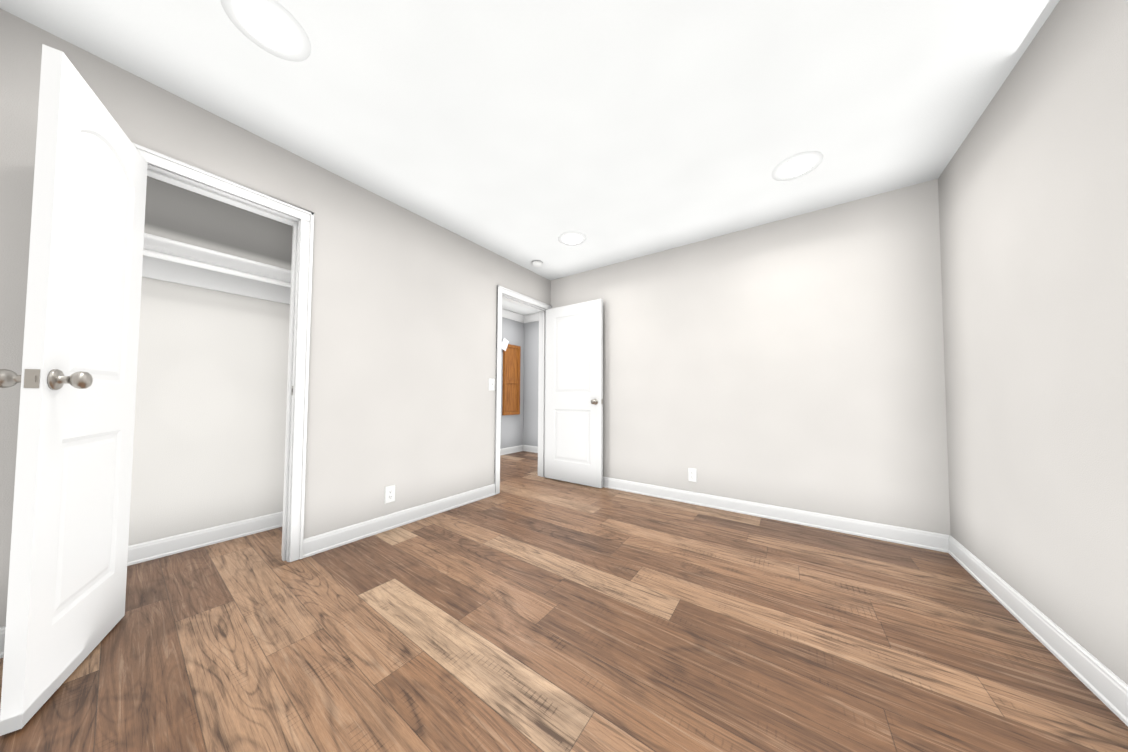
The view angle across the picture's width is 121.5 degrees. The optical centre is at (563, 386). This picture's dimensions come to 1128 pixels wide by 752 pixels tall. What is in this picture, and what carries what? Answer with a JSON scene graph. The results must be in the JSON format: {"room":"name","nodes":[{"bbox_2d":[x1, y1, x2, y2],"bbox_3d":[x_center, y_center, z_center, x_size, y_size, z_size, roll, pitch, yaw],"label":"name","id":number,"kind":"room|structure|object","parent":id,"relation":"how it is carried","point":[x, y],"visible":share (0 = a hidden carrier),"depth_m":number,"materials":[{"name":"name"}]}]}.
{"room":"empty bedroom","nodes":[
{"label":"empty bedroom","id":0,"kind":"room"},
{"bbox_2d":[128,176,292,545],"bbox_3d":[-2.442,-0.183,1.999,0.120,2.417,1.520,-1,-2,35],"label":"wall","id":1,"kind":"structure","parent":0,"point":[210,415],"depth_m":2.06,"materials":[{"name":"paint"}]},
{"bbox_2d":[127,511,282,565],"bbox_3d":[-2.147,0.966,1.784,0.575,0.108,1.340,-1,-2,35],"label":"baseboard","id":2,"kind":"structure","parent":1,"relation":"attached to","point":[156,549],"depth_m":2.02,"materials":[{"name":"white wood"}]},
{"bbox_2d":[142,233,290,303],"bbox_3d":[-2.239,-0.722,1.912,0.330,0.164,1.340,-1,-2,35],"label":"closet shelf","id":3,"kind":"object","parent":1,"relation":"attached to","point":[170,260],"visible":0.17,"depth_m":1.99,"materials":[{"name":"white wood"}]},
{"bbox_2d":[0,9,550,626],"bbox_3d":[-0.893,-0.142,2.981,0.120,2.417,4.875,-1,-2,35],"label":"wall","id":4,"kind":"structure","parent":0,"point":[402,347],"depth_m":2.12,"materials":[{"name":"paint"}]},
{"bbox_2d":[0,626,5,658],"bbox_3d":[-2.110,0.944,1.118,0.017,0.108,0.437,-1,-2,35],"label":"baseboard","id":5,"kind":"structure","parent":4,"relation":"attached to","point":[2,629],"depth_m":1.17,"materials":[{"name":"white wood"}]},
{"bbox_2d":[0,44,147,735],"bbox_3d":[-1.746,-0.018,1.166,0.170,2.018,0.603,2,-2,-37],"label":"closet door","id":6,"kind":"structure","parent":4,"relation":"in","point":[66,597],"depth_m":1.05,"materials":[{"name":"white wood"}]},
{"bbox_2d":[132,142,314,561],"bbox_3d":[-1.826,-0.008,1.666,0.124,2.050,0.636,-1,-2,35],"label":"door frame","id":7,"kind":"structure","parent":4,"relation":"attached to","point":[155,172],"depth_m":1.87,"materials":[{"name":"white wood"}]},
{"bbox_2d":[385,485,394,503],"bbox_3d":[-1.272,0.790,2.312,0.008,0.122,0.074,-1,-2,35],"label":"electrical outlet","id":8,"kind":"object","parent":4,"relation":"attached to","point":[389,494],"visible":1,"depth_m":2.31,"materials":[{"name":"white plastic"}]},
{"bbox_2d":[303,484,494,557],"bbox_3d":[-1.124,0.996,2.508,0.017,0.108,1.520,-1,-2,35],"label":"baseboard","id":9,"kind":"structure","parent":4,"relation":"attached to","point":[313,545],"depth_m":2.29,"materials":[{"name":"white wood"}]},
{"bbox_2d":[489,378,494,390],"bbox_3d":[-0.708,-0.017,3.118,0.020,0.122,0.074,-1,-2,35],"label":"light switch","id":10,"kind":"object","parent":4,"relation":"attached to","point":[491,383],"visible":1,"depth_m":3.12,"materials":[{"name":"white plastic"}]},
{"bbox_2d":[494,285,551,494],"bbox_3d":[-0.479,0.041,3.564,0.166,2.101,0.896,-1,-2,35],"label":"door frame","id":11,"kind":"structure","parent":4,"relation":"attached to","point":[506,291],"depth_m":3.59,"materials":[{"name":"white wood"}]},
{"bbox_2d":[545,299,602,487],"bbox_3d":[0.091,0.073,3.591,0.773,2.018,0.156,-1,-2,35],"label":"entry door","id":12,"kind":"structure","parent":4,"relation":"in","point":[574,403],"depth_m":3.56,"materials":[{"name":"white wood"}]},
{"bbox_2d":[500,317,523,448],"bbox_3d":[-1.683,-0.096,4.460,0.120,2.417,3.375,-1,-2,35],"label":"wall","id":13,"kind":"structure","parent":0,"point":[511,432],"depth_m":5.49,"materials":[{"name":"paint"}]},
{"bbox_2d":[501,338,520,414],"bbox_3d":[-0.926,-0.157,5.384,0.050,1.295,0.486,-1,-2,35],"label":"upper cabinet","id":14,"kind":"object","parent":13,"relation":"attached to","point":[511,382],"visible":0.96,"depth_m":5.39,"materials":[{"name":"brown wood"}]},
{"bbox_2d":[500,445,522,455],"bbox_3d":[-1.640,1.056,4.373,0.017,0.108,3.155,-1,-2,35],"label":"baseboard","id":15,"kind":"structure","parent":13,"relation":"attached to","point":[515,449],"depth_m":5.41,"materials":[{"name":"white wood"}]},
{"bbox_2d":[502,308,525,322],"bbox_3d":[-1.599,-1.248,4.431,0.085,0.115,3.155,-1,-2,35],"label":"crown molding","id":16,"kind":"structure","parent":13,"relation":"attached to","point":[514,316],"depth_m":5.45,"materials":[{"name":"white wood"}]},
{"bbox_2d":[0,0,1059,314],"bbox_3d":[-0.173,-1.416,2.444,4.956,0.100,4.995,-1,-2,35],"label":"ceiling","id":17,"kind":"structure","parent":0,"point":[524,132],"depth_m":1.52,"materials":[{"name":"paint"}]},
{"bbox_2d":[220,0,310,61],"bbox_3d":[-1.159,-1.409,1.239,0.260,0.005,0.260,-1,-2,35],"label":"recessed light","id":18,"kind":"object","parent":17,"relation":"in","point":[274,28],"visible":1,"depth_m":1.24,"materials":[{"name":"white plastic"}]},
{"bbox_2d":[531,260,542,266],"bbox_3d":[-0.292,-1.317,3.411,0.124,0.033,0.124,-1,-2,35],"label":"smoke detector","id":19,"kind":"object","parent":17,"relation":"attached to","point":[536,263],"visible":1,"depth_m":3.38,"materials":[{"name":"white plastic"}]},
{"bbox_2d":[558,232,586,245],"bbox_3d":[0.076,-1.347,2.894,0.260,0.005,0.260,-1,-2,35],"label":"recessed light","id":20,"kind":"object","parent":17,"relation":"in","point":[572,238],"visible":1,"depth_m":2.88,"materials":[{"name":"white plastic"}]},
{"bbox_2d":[772,151,822,180],"bbox_3d":[1.455,-1.371,1.978,0.260,0.005,0.260,-1,-2,35],"label":"recessed light","id":21,"kind":"object","parent":17,"relation":"in","point":[798,165],"visible":1,"depth_m":1.97,"materials":[{"name":"white plastic"}]},
{"bbox_2d":[523,321,538,446],"bbox_3d":[-0.131,-0.058,5.353,1.380,2.417,0.120,-1,-2,35],"label":"wall","id":22,"kind":"structure","parent":0,"point":[531,366],"depth_m":5.60,"materials":[{"name":"paint"}]},
{"bbox_2d":[523,445,537,452],"bbox_3d":[-0.164,1.093,5.250,1.350,0.108,0.017,-1,-2,35],"label":"baseboard","id":23,"kind":"structure","parent":22,"relation":"attached to","point":[527,448],"depth_m":5.55,"materials":[{"name":"white wood"}]},
{"bbox_2d":[525,313,538,322],"bbox_3d":[-0.184,-1.212,5.308,1.200,0.115,0.085,-1,-2,35],"label":"crown molding","id":24,"kind":"structure","parent":22,"relation":"attached to","point":[534,317],"depth_m":5.57,"materials":[{"name":"white wood"}]},
{"bbox_2d":[0,451,1127,751],"bbox_3d":[-0.186,1.100,2.359,4.956,0.100,4.995,-1,-2,35],"label":"floor","id":25,"kind":"structure","parent":0,"point":[526,609],"depth_m":1.22,"materials":[{"name":"brown wood"}]},
{"bbox_2d":[551,179,950,534],"bbox_3d":[1.223,-0.131,2.979,3.336,2.417,0.120,-1,-2,35],"label":"wall","id":26,"kind":"structure","parent":0,"point":[796,362],"depth_m":2.49,"materials":[{"name":"paint"}]},
{"bbox_2d":[688,468,696,481],"bbox_3d":[1.178,0.815,2.897,0.074,0.122,0.008,-1,-2,35],"label":"electrical outlet","id":27,"kind":"object","parent":26,"relation":"attached to","point":[692,474],"visible":1,"depth_m":2.89,"materials":[{"name":"white plastic"}]},
{"bbox_2d":[603,477,943,551],"bbox_3d":[1.114,1.022,2.930,3.180,0.108,0.017,-1,-2,35],"label":"baseboard","id":28,"kind":"structure","parent":26,"relation":"attached to","point":[890,533],"depth_m":2.45,"materials":[{"name":"white wood"}]},
{"bbox_2d":[938,0,1127,684],"bbox_3d":[1.425,-0.214,0.484,0.120,2.417,3.720,-1,-2,35],"label":"wall","id":29,"kind":"structure","parent":0,"point":[1033,196],"depth_m":1.22,"materials":[{"name":"paint"}]},
{"bbox_2d":[944,534,1127,725],"bbox_3d":[1.398,0.942,0.533,0.017,0.108,3.600,-1,-2,35],"label":"baseboard","id":30,"kind":"structure","parent":29,"relation":"attached to","point":[1100,681],"depth_m":1.21,"materials":[{"name":"white wood"}]}
]}

